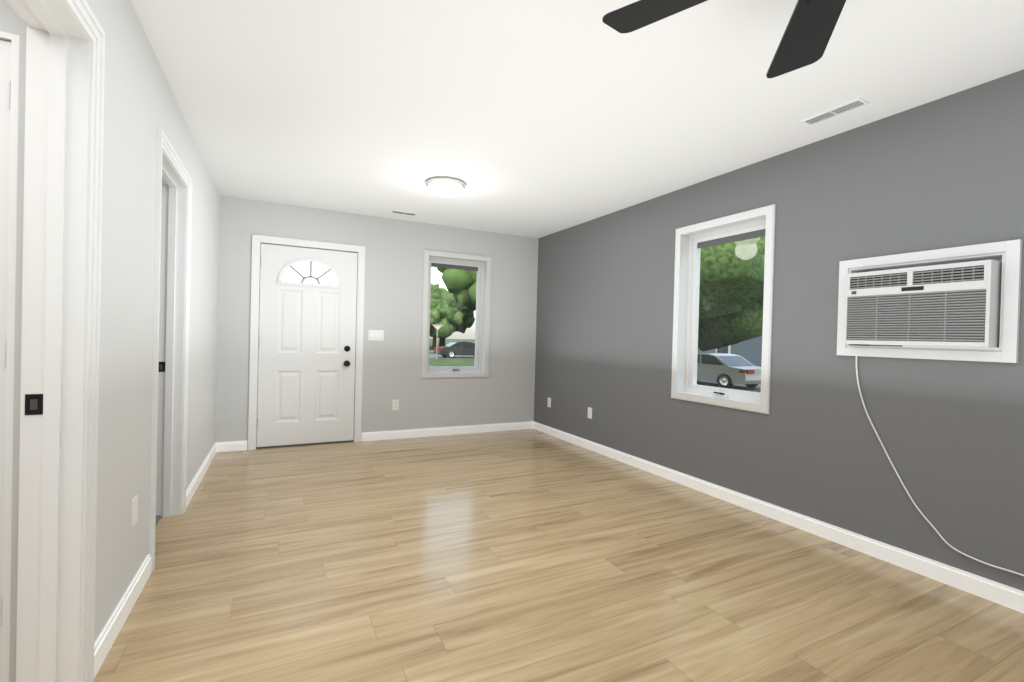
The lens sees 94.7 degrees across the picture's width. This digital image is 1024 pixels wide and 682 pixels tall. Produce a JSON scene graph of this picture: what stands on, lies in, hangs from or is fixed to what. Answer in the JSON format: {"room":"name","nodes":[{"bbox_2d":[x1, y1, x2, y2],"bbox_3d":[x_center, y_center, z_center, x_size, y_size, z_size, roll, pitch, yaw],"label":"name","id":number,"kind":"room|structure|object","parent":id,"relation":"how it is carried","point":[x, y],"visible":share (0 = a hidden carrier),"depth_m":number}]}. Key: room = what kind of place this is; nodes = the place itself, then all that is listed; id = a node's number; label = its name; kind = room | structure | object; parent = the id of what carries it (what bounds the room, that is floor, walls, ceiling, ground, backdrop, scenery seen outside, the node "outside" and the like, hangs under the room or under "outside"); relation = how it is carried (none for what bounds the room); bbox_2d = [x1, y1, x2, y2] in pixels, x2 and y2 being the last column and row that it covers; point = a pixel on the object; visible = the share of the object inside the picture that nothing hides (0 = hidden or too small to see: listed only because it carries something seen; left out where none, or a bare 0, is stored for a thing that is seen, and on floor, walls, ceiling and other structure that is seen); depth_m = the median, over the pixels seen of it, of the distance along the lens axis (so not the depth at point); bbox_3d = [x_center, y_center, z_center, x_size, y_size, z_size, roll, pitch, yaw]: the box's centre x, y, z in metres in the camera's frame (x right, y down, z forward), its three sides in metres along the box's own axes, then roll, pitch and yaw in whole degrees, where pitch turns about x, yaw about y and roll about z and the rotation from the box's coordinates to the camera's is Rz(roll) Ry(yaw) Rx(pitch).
{"room":"living room","nodes":[
{"label":"living room","id":0,"kind":"room"},
{"bbox_2d":[0,0,26,681],"bbox_3d":[-2.514,-0.123,1.035,2.245,2.440,0.120,1,1,-27],"label":"wall","id":1,"kind":"structure","parent":0,"point":[11,22],"depth_m":1.47},
{"bbox_2d":[0,40,10,681],"bbox_3d":[-1.904,0.087,1.274,0.797,2.032,0.113,1,1,-27],"label":"hall door","id":2,"kind":"structure","parent":1,"relation":"in","point":[5,67],"depth_m":1.46},
{"bbox_2d":[86,0,219,643],"bbox_3d":[-1.423,0.401,1.486,0.232,3.440,6.720,1,1,-27],"label":"wall","id":3,"kind":"structure","parent":0,"point":[141,105],"depth_m":1.95},
{"bbox_2d":[0,0,104,681],"bbox_3d":[-1.647,0.059,0.988,1.036,2.122,0.992,1,1,-27],"label":"door frame","id":4,"kind":"structure","parent":3,"relation":"attached to","point":[62,223],"depth_m":1.44},
{"bbox_2d":[94,554,151,677],"bbox_3d":[-1.560,1.068,1.905,0.025,0.092,0.766,1,1,-27],"label":"baseboard","id":5,"kind":"structure","parent":3,"relation":"attached to","point":[111,630],"depth_m":1.82},
{"bbox_2d":[132,495,137,527],"bbox_3d":[-1.610,0.727,2.015,0.007,0.115,0.070,1,1,-27],"label":"outlet","id":6,"kind":"object","parent":3,"relation":"attached to","point":[134,510],"visible":1,"depth_m":2.00},
{"bbox_2d":[149,128,191,570],"bbox_3d":[-1.963,0.037,2.607,0.185,2.122,0.850,1,1,-27],"label":"door frame","id":7,"kind":"structure","parent":3,"relation":"attached to","point":[171,320],"depth_m":2.91},
{"bbox_2d":[186,442,217,507],"bbox_3d":[-2.471,1.029,3.775,0.037,0.092,1.613,1,1,-27],"label":"baseboard","id":8,"kind":"structure","parent":3,"relation":"attached to","point":[190,491],"depth_m":3.61},
{"bbox_2d":[215,196,537,449],"bbox_3d":[-2.381,0.348,4.811,6.270,3.440,0.180,1,1,-27],"label":"wall","id":9,"kind":"structure","parent":0,"point":[504,392],"depth_m":5.26},
{"bbox_2d":[248,235,364,449],"bbox_3d":[-2.121,0.023,4.925,1.065,2.101,0.199,1,1,-27],"label":"door frame","id":10,"kind":"structure","parent":9,"relation":"attached to","point":[258,241],"depth_m":4.75},
{"bbox_2d":[257,244,357,446],"bbox_3d":[-2.085,0.056,4.850,0.922,2.013,0.120,1,1,-27],"label":"entry door","id":11,"kind":"structure","parent":9,"relation":"in","point":[307,344],"depth_m":4.85},
{"bbox_2d":[368,330,383,340],"bbox_3d":[-1.481,-0.062,5.149,0.165,0.115,0.013,1,1,-27],"label":"light switch","id":12,"kind":"object","parent":9,"relation":"attached to","point":[376,335],"visible":1,"depth_m":5.15},
{"bbox_2d":[392,400,398,409],"bbox_3d":[-1.298,0.712,5.261,0.070,0.115,0.008,1,1,-27],"label":"electrical outlet","id":13,"kind":"object","parent":9,"relation":"attached to","point":[395,404],"visible":1,"depth_m":5.26},
{"bbox_2d":[361,421,533,441],"bbox_3d":[-0.682,1.058,5.576,2.117,0.092,0.014,1,1,-27],"label":"baseboard","id":14,"kind":"structure","parent":9,"relation":"attached to","point":[412,433],"depth_m":5.51},
{"bbox_2d":[421,250,490,377],"bbox_3d":[-0.680,-0.301,5.637,0.839,1.465,0.176,1,1,-27],"label":"window","id":15,"kind":"structure","parent":9,"relation":"in","point":[481,265],"depth_m":5.68},
{"bbox_2d":[94,429,1023,681],"bbox_3d":[-0.856,1.233,1.762,6.270,0.200,7.030,1,1,-27],"label":"floor","id":16,"kind":"structure","parent":0,"point":[528,555],"depth_m":2.22},
{"bbox_2d":[131,0,1023,237],"bbox_3d":[-0.790,-1.381,1.740,6.270,0.150,7.030,1,1,-27],"label":"ceiling","id":17,"kind":"structure","parent":0,"point":[534,118],"depth_m":2.42},
{"bbox_2d":[390,210,417,215],"bbox_3d":[-1.132,-1.339,4.943,0.260,0.006,0.105,1,1,-27],"label":"ceiling vent","id":18,"kind":"object","parent":17,"relation":"in","point":[403,213],"visible":0.98,"depth_m":4.94},
{"bbox_2d":[426,177,464,196],"bbox_3d":[-0.553,-1.258,3.936,0.320,0.121,0.320,1,1,-27],"label":"ceiling light","id":19,"kind":"object","parent":17,"relation":"attached to","point":[446,186],"visible":1,"depth_m":3.84},
{"bbox_2d":[602,0,845,77],"bbox_3d":[0.825,-1.101,1.127,1.237,0.316,1.243,1,1,-27],"label":"ceiling fan","id":20,"kind":"object","parent":17,"relation":"hanging from","point":[807,34],"visible":1,"depth_m":1.51},
{"bbox_2d":[801,98,869,125],"bbox_3d":[1.755,-1.246,2.575,0.100,0.006,0.300,1,1,-27],"label":"ceiling vent","id":21,"kind":"object","parent":17,"relation":"in","point":[836,111],"visible":1,"depth_m":2.56},
{"bbox_2d":[534,69,1023,590],"bbox_3d":[1.891,0.071,3.127,0.180,2.640,6.670,1,1,-27],"label":"wall","id":22,"kind":"structure","parent":0,"point":[942,173],"depth_m":2.84},
{"bbox_2d":[547,397,550,407],"bbox_3d":[0.451,0.747,5.736,0.008,0.115,0.070,1,1,-27],"label":"electrical outlet","id":23,"kind":"object","parent":22,"relation":"attached to","point":[549,403],"visible":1,"depth_m":5.72},
{"bbox_2d":[588,407,591,418],"bbox_3d":[0.824,0.762,4.999,0.008,0.115,0.070,1,1,-27],"label":"electrical outlet","id":24,"kind":"object","parent":22,"relation":"attached to","point":[589,412],"visible":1,"depth_m":4.99},
{"bbox_2d":[671,204,775,413],"bbox_3d":[1.630,-0.220,3.616,0.176,1.420,0.876,1,1,-27],"label":"east window","id":25,"kind":"structure","parent":22,"relation":"in","point":[691,241],"depth_m":3.73},
{"bbox_2d":[534,422,1023,612],"bbox_3d":[1.777,1.142,3.092,0.014,0.092,6.670,1,1,-27],"label":"baseboard","id":26,"kind":"structure","parent":22,"relation":"attached to","point":[995,592],"depth_m":2.80},
{"bbox_2d":[837,239,1021,362],"bbox_3d":[2.264,-0.183,2.542,0.492,0.557,0.760,1,1,-27],"label":"air conditioner","id":27,"kind":"object","parent":22,"relation":"attached to","point":[965,296],"visible":0.96,"depth_m":2.35},
{"bbox_2d":[856,356,1023,575],"bbox_3d":[2.269,0.562,2.114,0.031,0.976,1.363,1,1,-27],"label":"cord","id":28,"kind":"object","parent":27,"relation":"attached to","point":[934,528],"visible":1,"depth_m":2.48},
{"label":"outside","id":29,"kind":"structure","parent":0,"visible":0},
{"bbox_2d":[429,338,474,366],"bbox_3d":[-0.304,1.425,55.916,350.000,0.001,400.000,1,1,-27],"label":"ground","id":30,"kind":"structure","parent":29,"point":[463,362],"depth_m":36.07},
{"bbox_2d":[432,324,442,358],"bbox_3d":[-5.928,0.044,37.337,0.960,2.800,0.086,1,1,-27],"label":"yield sign","id":31,"kind":"object","parent":30,"relation":"on","point":[438,327],"depth_m":37.32},
{"bbox_2d":[429,346,760,392],"bbox_3d":[-9.327,1.030,73.760,350.000,0.002,260.000,1,1,-27],"label":"road","id":32,"kind":"structure","parent":30,"relation":"on","point":[744,387],"depth_m":21.50},
{"bbox_2d":[434,341,474,357],"bbox_3d":[-4.270,0.741,41.119,4.762,1.400,1.850,1,1,-27],"label":"car","id":33,"kind":"object","parent":32,"relation":"on","point":[466,346],"depth_m":40.10},
{"bbox_2d":[697,353,760,387],"bbox_3d":[8.931,1.251,21.062,1.850,1.400,4.762,1,1,-27],"label":"car","id":34,"kind":"object","parent":32,"relation":"on","point":[741,363],"depth_m":19.73},
{"bbox_2d":[430,236,764,350],"bbox_3d":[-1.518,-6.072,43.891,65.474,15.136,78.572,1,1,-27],"label":"tree","id":35,"kind":"object","parent":30,"relation":"on","point":[714,315],"depth_m":12.71},
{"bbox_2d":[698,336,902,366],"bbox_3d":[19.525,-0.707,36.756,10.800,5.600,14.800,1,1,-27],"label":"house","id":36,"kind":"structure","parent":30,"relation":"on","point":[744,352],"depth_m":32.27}
]}

